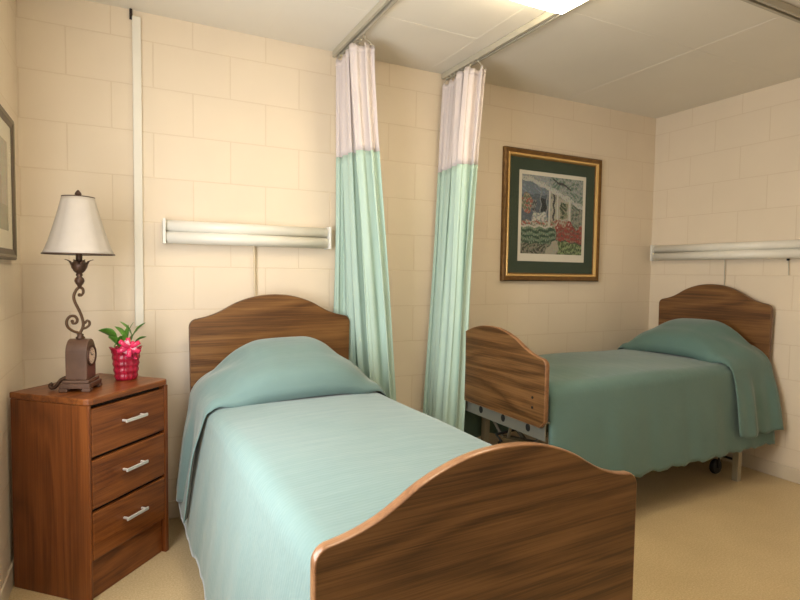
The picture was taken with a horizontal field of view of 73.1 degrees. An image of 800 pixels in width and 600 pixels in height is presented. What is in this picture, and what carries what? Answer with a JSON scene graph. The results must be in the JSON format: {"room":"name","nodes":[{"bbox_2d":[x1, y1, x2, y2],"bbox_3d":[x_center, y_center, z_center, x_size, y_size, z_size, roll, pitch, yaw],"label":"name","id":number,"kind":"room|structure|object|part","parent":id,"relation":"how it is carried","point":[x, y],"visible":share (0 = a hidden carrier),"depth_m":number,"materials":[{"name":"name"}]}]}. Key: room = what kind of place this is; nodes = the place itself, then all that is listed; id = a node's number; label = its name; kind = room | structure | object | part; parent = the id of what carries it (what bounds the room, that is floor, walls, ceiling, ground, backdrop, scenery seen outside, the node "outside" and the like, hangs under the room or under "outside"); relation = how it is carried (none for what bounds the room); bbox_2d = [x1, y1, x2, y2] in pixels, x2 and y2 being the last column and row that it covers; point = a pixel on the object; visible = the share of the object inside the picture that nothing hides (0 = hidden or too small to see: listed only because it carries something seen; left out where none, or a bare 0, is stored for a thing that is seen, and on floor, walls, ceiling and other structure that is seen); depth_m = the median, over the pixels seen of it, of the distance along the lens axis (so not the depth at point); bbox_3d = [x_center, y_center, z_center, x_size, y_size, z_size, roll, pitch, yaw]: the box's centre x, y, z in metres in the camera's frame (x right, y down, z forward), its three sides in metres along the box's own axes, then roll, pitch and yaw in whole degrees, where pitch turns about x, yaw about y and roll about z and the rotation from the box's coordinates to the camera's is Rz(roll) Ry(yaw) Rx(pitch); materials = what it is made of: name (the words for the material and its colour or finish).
{"room":"hospital room","nodes":[
{"label":"hospital room","id":0,"kind":"room"},
{"bbox_2d":[0,0,22,589],"bbox_3d":[-0.820,-0.022,0.568,0.150,2.345,3.750,-1,3,-27],"label":"wall","id":1,"kind":"structure","parent":0,"point":[11,349],"depth_m":2.03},
{"bbox_2d":[0,557,13,599],"bbox_3d":[-0.763,1.105,0.656,0.008,0.085,3.742,-1,3,-27],"label":"baseboard","id":2,"kind":"structure","parent":1,"relation":"attached to","point":[8,583],"depth_m":1.94,"materials":[{"name":"paint"}]},
{"bbox_2d":[0,104,16,259],"bbox_3d":[-1.359,-0.405,1.822,0.022,0.532,0.560,-1,3,-27],"label":"framed picture","id":3,"kind":"object","parent":1,"relation":"attached to","point":[8,228],"visible":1,"depth_m":1.97,"materials":[{"name":"brown metal"}]},
{"bbox_2d":[0,136,7,230],"bbox_3d":[-1.359,-0.405,1.821,0.001,0.332,0.360,-1,3,-27],"label":"print","id":4,"kind":"object","parent":3,"relation":"attached to","point":[3,147],"depth_m":1.92},
{"bbox_2d":[15,0,655,500],"bbox_3d":[0.098,-0.142,3.210,4.169,2.345,0.150,-1,3,-27],"label":"wall","id":5,"kind":"structure","parent":0,"point":[238,127],"depth_m":2.66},
{"bbox_2d":[129,8,143,325],"bbox_3d":[-1.190,-0.586,2.441,0.046,1.414,0.018,-1,3,-27],"label":"conduit","id":6,"kind":"object","parent":5,"relation":"attached to","point":[136,21],"visible":0.97,"depth_m":2.44,"materials":[{"name":"white metal"}]},
{"bbox_2d":[162,218,330,295],"bbox_3d":[-0.733,-0.095,2.662,0.806,0.562,0.083,-1,3,-27],"label":"wall light","id":7,"kind":"object","parent":5,"relation":"attached to","point":[173,231],"visible":0.99,"depth_m":2.62,"materials":[{"name":"white"}]},
{"bbox_2d":[166,220,328,248],"bbox_3d":[-0.726,-0.318,2.643,0.780,0.106,0.048,-1,3,-27],"label":"diffuser","id":8,"kind":"object","parent":7,"relation":"attached to","point":[177,231],"depth_m":2.62,"materials":[{"name":"white plastic"}]},
{"bbox_3d":[-0.725,-0.041,2.700,0.013,0.450,0.025,2,3,30],"label":"pull cord","id":9,"kind":"part","parent":7,"relation":"part of","materials":[{"name":"beige plastic"}]},
{"bbox_2d":[258,0,285,36],"bbox_3d":[0.156,-1.203,0.992,0.030,0.001,3.750,-1,3,-27],"label":"trim","id":10,"kind":"structure","parent":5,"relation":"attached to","point":[279,4],"depth_m":2.46,"materials":[{"name":"paint"}]},
{"bbox_2d":[168,439,547,518],"bbox_3d":[0.118,0.991,3.196,3.869,0.085,0.008,-1,3,-27],"label":"baseboard","id":11,"kind":"structure","parent":5,"relation":"attached to","point":[174,512],"depth_m":2.59,"materials":[{"name":"paint"}]},
{"bbox_2d":[428,5,531,71],"bbox_3d":[1.014,-1.213,1.424,0.030,0.001,3.750,-1,3,-27],"label":"trim","id":12,"kind":"structure","parent":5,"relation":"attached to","point":[527,7],"depth_m":2.63,"materials":[{"name":"paint"}]},
{"bbox_2d":[500,146,601,281],"bbox_3d":[1.008,-0.540,3.545,0.828,0.833,0.030,-1,3,-27],"label":"framed picture","id":13,"kind":"object","parent":5,"relation":"attached to","point":[551,202],"visible":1,"depth_m":3.54,"materials":[{"name":"green paper"}]},
{"bbox_2d":[517,169,585,262],"bbox_3d":[1.004,-0.541,3.554,0.584,0.589,0.002,-1,3,-27],"label":"print","id":14,"kind":"object","parent":13,"relation":"attached to","point":[551,203],"depth_m":3.55,"materials":[{"name":"multicoloured paper"}]},
{"bbox_2d":[566,16,784,100],"bbox_3d":[1.943,-1.223,1.892,0.030,0.001,3.750,-1,3,-27],"label":"trim","id":15,"kind":"structure","parent":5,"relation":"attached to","point":[780,17],"depth_m":2.80,"materials":[{"name":"paint"}]},
{"bbox_2d":[8,457,799,599],"bbox_3d":[0.958,1.178,1.532,4.169,0.100,4.050,-1,3,-27],"label":"floor","id":16,"kind":"structure","parent":0,"point":[701,534],"depth_m":2.38,"materials":[{"name":"plastic"}]},
{"bbox_2d":[9,373,168,599],"bbox_3d":[-1.192,0.700,2.133,0.388,0.735,0.406,2,3,16],"label":"nightstand","id":17,"kind":"object","parent":16,"relation":"on","point":[90,469],"visible":0.96,"depth_m":1.97,"materials":[{"name":"brown wood"}]},
{"bbox_3d":[-1.260,0.720,1.952,0.360,0.711,0.012,2,3,16],"label":"panel","id":18,"kind":"part","parent":17,"relation":"part of","materials":[{"name":"brown wood"}]},
{"bbox_2d":[41,190,114,392],"bbox_3d":[-1.201,-0.036,2.023,0.244,0.747,0.244,0,3,-9],"label":"table lamp","id":19,"kind":"object","parent":17,"relation":"on","point":[77,229],"visible":1,"depth_m":1.99,"materials":[{"name":"brown metal"}]},
{"bbox_3d":[-1.197,-0.276,2.011,0.242,0.212,0.242,0,3,-9],"label":"lamp shade","id":20,"kind":"part","parent":19,"relation":"part of","materials":[{"name":"fabric"}]},
{"bbox_3d":[-1.200,-0.073,2.022,0.034,0.060,0.034,0,3,-9],"label":"knob","id":21,"kind":"part","parent":19,"relation":"part of","materials":[{"name":"brown metal"}]},
{"bbox_2d":[65,338,96,379],"bbox_3d":[-1.202,0.220,2.037,0.099,0.150,0.101,-1,3,-27],"label":"clock","id":22,"kind":"object","parent":19,"relation":"on","point":[80,353],"depth_m":2.00,"materials":[{"name":"brown wood"}]},
{"bbox_2d":[98,322,145,380],"bbox_3d":[-1.120,0.208,2.217,0.158,0.240,0.146,2,3,18],"label":"potted plant","id":23,"kind":"object","parent":17,"relation":"on","point":[126,355],"visible":1,"depth_m":2.19,"materials":[{"name":"green plant"}]},
{"bbox_3d":[-1.134,0.259,2.236,0.126,0.136,0.124,-1,3,-27],"label":"pot","id":24,"kind":"part","parent":23,"relation":"part of","materials":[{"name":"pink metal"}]},
{"bbox_3d":[-1.061,0.998,2.104,0.007,0.146,0.367,2,3,16],"label":"kick panel","id":25,"kind":"part","parent":17,"relation":"part of","materials":[{"name":"brown wood"}]},
{"bbox_3d":[-1.043,0.648,2.082,0.018,0.176,0.363,2,3,16],"label":"drawer","id":26,"kind":"part","parent":17,"relation":"part of","materials":[{"name":"brown wood"}]},
{"bbox_3d":[-1.040,0.462,2.073,0.018,0.172,0.363,2,3,16],"label":"drawer","id":27,"kind":"part","parent":17,"relation":"part of","materials":[{"name":"brown wood"}]},
{"bbox_3d":[-1.046,0.836,2.092,0.018,0.173,0.363,2,3,16],"label":"drawer","id":28,"kind":"part","parent":17,"relation":"part of","materials":[{"name":"brown wood"}]},
{"bbox_3d":[-1.016,0.450,2.070,0.029,0.012,0.110,2,3,16],"label":"handle","id":29,"kind":"part","parent":17,"relation":"part of","materials":[{"name":"silver metal"}]},
{"bbox_3d":[-1.022,0.824,2.088,0.029,0.012,0.110,2,3,16],"label":"handle","id":30,"kind":"part","parent":17,"relation":"part of","materials":[{"name":"silver metal"}]},
{"bbox_3d":[-1.019,0.637,2.079,0.029,0.012,0.110,2,3,16],"label":"handle","id":31,"kind":"part","parent":17,"relation":"part of","materials":[{"name":"silver metal"}]},
{"bbox_3d":[-1.152,0.703,2.320,0.360,0.711,0.020,2,3,16],"label":"panel","id":32,"kind":"part","parent":17,"relation":"part of","materials":[{"name":"brown wood"}]},
{"bbox_2d":[189,294,636,599],"bbox_3d":[-0.206,0.553,1.904,0.827,1.078,1.773,-1,3,-28],"label":"hospital bed","id":33,"kind":"object","parent":16,"relation":"on","point":[512,520],"visible":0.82,"depth_m":1.15,"materials":[{"name":"brown wood"}]},
{"bbox_3d":[-0.619,0.311,2.662,0.785,0.675,0.024,-1,3,-28],"label":"headboard","id":34,"kind":"part","parent":33,"relation":"part of","materials":[{"name":"brown wood"}]},
{"bbox_2d":[176,336,490,599],"bbox_3d":[-0.213,0.583,1.917,0.947,0.747,1.682,-1,3,-28],"label":"bedspread","id":35,"kind":"object","parent":33,"relation":"on","point":[288,447],"visible":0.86,"depth_m":1.69,"materials":[{"name":"teal fabric"}]},
{"bbox_3d":[0.208,0.580,1.138,0.820,0.553,0.023,-1,3,-28],"label":"footboard","id":36,"kind":"part","parent":33,"relation":"part of","materials":[{"name":"brown wood"}]},
{"bbox_2d":[464,284,773,481],"bbox_3d":[1.242,0.478,3.140,1.818,1.146,0.807,-1,3,-28],"label":"hospital bed","id":37,"kind":"object","parent":16,"relation":"on","point":[507,383],"visible":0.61,"depth_m":2.77,"materials":[{"name":"brown wood"}]},
{"bbox_3d":[0.498,0.803,3.154,0.036,0.474,0.036,-1,3,-28],"label":"leg","id":38,"kind":"part","parent":37,"relation":"part of","materials":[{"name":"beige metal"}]},
{"bbox_3d":[0.455,0.339,2.712,0.023,0.415,0.800,-1,3,-28],"label":"footboard","id":39,"kind":"part","parent":37,"relation":"part of","materials":[{"name":"brown wood"}]},
{"bbox_3d":[0.554,0.693,2.757,0.172,0.049,0.064,-1,3,-28],"label":"crank handle","id":40,"kind":"part","parent":37,"relation":"part of","materials":[{"name":"black metal"}]},
{"bbox_2d":[464,318,783,477],"bbox_3d":[1.253,0.485,3.147,1.727,0.712,0.967,-1,3,-28],"label":"bedspread","id":41,"kind":"object","parent":37,"relation":"on","point":[682,391],"visible":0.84,"depth_m":2.85,"materials":[{"name":"teal fabric"}]},
{"bbox_3d":[2.036,0.245,3.550,0.024,0.693,0.745,-1,3,-28],"label":"headboard","id":42,"kind":"part","parent":37,"relation":"part of","materials":[{"name":"brown wood"}]},
{"bbox_3d":[1.978,0.824,3.161,0.036,0.474,0.036,-1,3,-28],"label":"leg","id":43,"kind":"part","parent":37,"relation":"part of","materials":[{"name":"beige metal"}]},
{"bbox_2d":[87,0,799,118],"bbox_3d":[0.992,-1.263,1.410,4.169,0.100,4.050,-1,3,-27],"label":"ceiling","id":44,"kind":"structure","parent":0,"point":[569,56],"depth_m":2.65,"materials":[{"name":"paint"}]},
{"bbox_2d":[332,0,397,57],"bbox_3d":[0.382,-1.203,1.408,0.040,0.030,3.188,-1,3,-27],"label":"track","id":45,"kind":"object","parent":44,"relation":"attached to","point":[382,6],"visible":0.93,"depth_m":2.47,"materials":[{"name":"metal"}]},
{"bbox_2d":[334,34,395,400],"bbox_3d":[-0.159,-0.217,2.793,0.329,2.130,0.298,-1,3,-27],"label":"privacy curtain","id":46,"kind":"object","parent":45,"relation":"hanging from","point":[361,283],"visible":0.79,"depth_m":2.73,"materials":[{"name":"fabric"}]},
{"bbox_3d":[-0.170,0.054,2.824,0.276,1.585,0.297,-2,4,-39],"label":"fabric panel","id":47,"kind":"part","parent":46,"relation":"part of","materials":[{"name":"green fabric"}]},
{"bbox_2d":[309,0,475,40],"bbox_3d":[-0.044,-1.280,2.457,0.930,0.001,0.030,-1,3,-27],"label":"trim","id":48,"kind":"structure","parent":44,"relation":"attached to","point":[317,1],"depth_m":2.47,"materials":[{"name":"paint"}]},
{"bbox_2d":[512,0,586,13],"bbox_3d":[0.589,-1.196,1.990,0.386,0.098,0.386,-1,3,-27],"label":"ceiling light","id":49,"kind":"object","parent":44,"relation":"attached to","point":[556,6],"visible":1,"depth_m":2.12,"materials":[{"name":"white plastic"}]},
{"bbox_2d":[441,0,799,79],"bbox_3d":[1.282,-1.242,2.442,2.293,0.030,1.009,1,3,10],"label":"track","id":50,"kind":"object","parent":44,"relation":"attached to","point":[781,8],"visible":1,"depth_m":2.45,"materials":[{"name":"metal"}]},
{"bbox_2d":[423,55,485,430],"bbox_3d":[0.277,-0.219,2.964,0.210,2.130,0.339,-1,3,-27],"label":"privacy curtain","id":51,"kind":"object","parent":50,"relation":"hanging from","point":[462,98],"visible":0.94,"depth_m":2.88,"materials":[{"name":"fabric"}]},
{"bbox_3d":[0.260,0.063,2.973,0.180,1.565,0.326,-1,3,-27],"label":"fabric panel","id":52,"kind":"part","parent":51,"relation":"part of","materials":[{"name":"green fabric"}]},
{"bbox_2d":[566,11,694,51],"bbox_3d":[1.040,-1.268,2.527,1.010,0.001,0.030,-1,3,-27],"label":"trim","id":53,"kind":"structure","parent":44,"relation":"attached to","point":[570,13],"depth_m":2.54,"materials":[{"name":"paint"}]},
{"bbox_2d":[648,78,799,469],"bbox_3d":[2.769,-0.062,2.375,0.150,2.345,3.750,-1,3,-27],"label":"wall","id":54,"kind":"structure","parent":0,"point":[727,170],"depth_m":3.40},
{"bbox_2d":[650,240,799,285],"bbox_3d":[2.071,-0.092,3.499,0.083,0.562,1.006,-1,3,-27],"label":"wall light","id":55,"kind":"object","parent":54,"relation":"attached to","point":[779,249],"visible":0.95,"depth_m":3.42,"materials":[{"name":"white"}]},
{"bbox_2d":[652,240,799,260],"bbox_3d":[2.066,-0.315,3.484,0.048,0.106,0.980,-1,3,-27],"label":"diffuser","id":56,"kind":"object","parent":55,"relation":"attached to","point":[779,249],"depth_m":3.41,"materials":[{"name":"white plastic"}]},
{"bbox_2d":[694,51,792,80],"bbox_3d":[1.899,-1.278,2.960,0.854,0.001,0.030,-1,3,-27],"label":"trim","id":57,"kind":"structure","parent":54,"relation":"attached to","point":[697,52],"depth_m":2.94,"materials":[{"name":"paint"}]},
{"bbox_2d":[716,452,799,483],"bbox_3d":[2.685,1.067,2.392,0.008,0.085,3.742,-1,3,-27],"label":"baseboard","id":58,"kind":"structure","parent":54,"relation":"attached to","point":[775,469],"depth_m":3.27,"materials":[{"name":"paint"}]}
]}

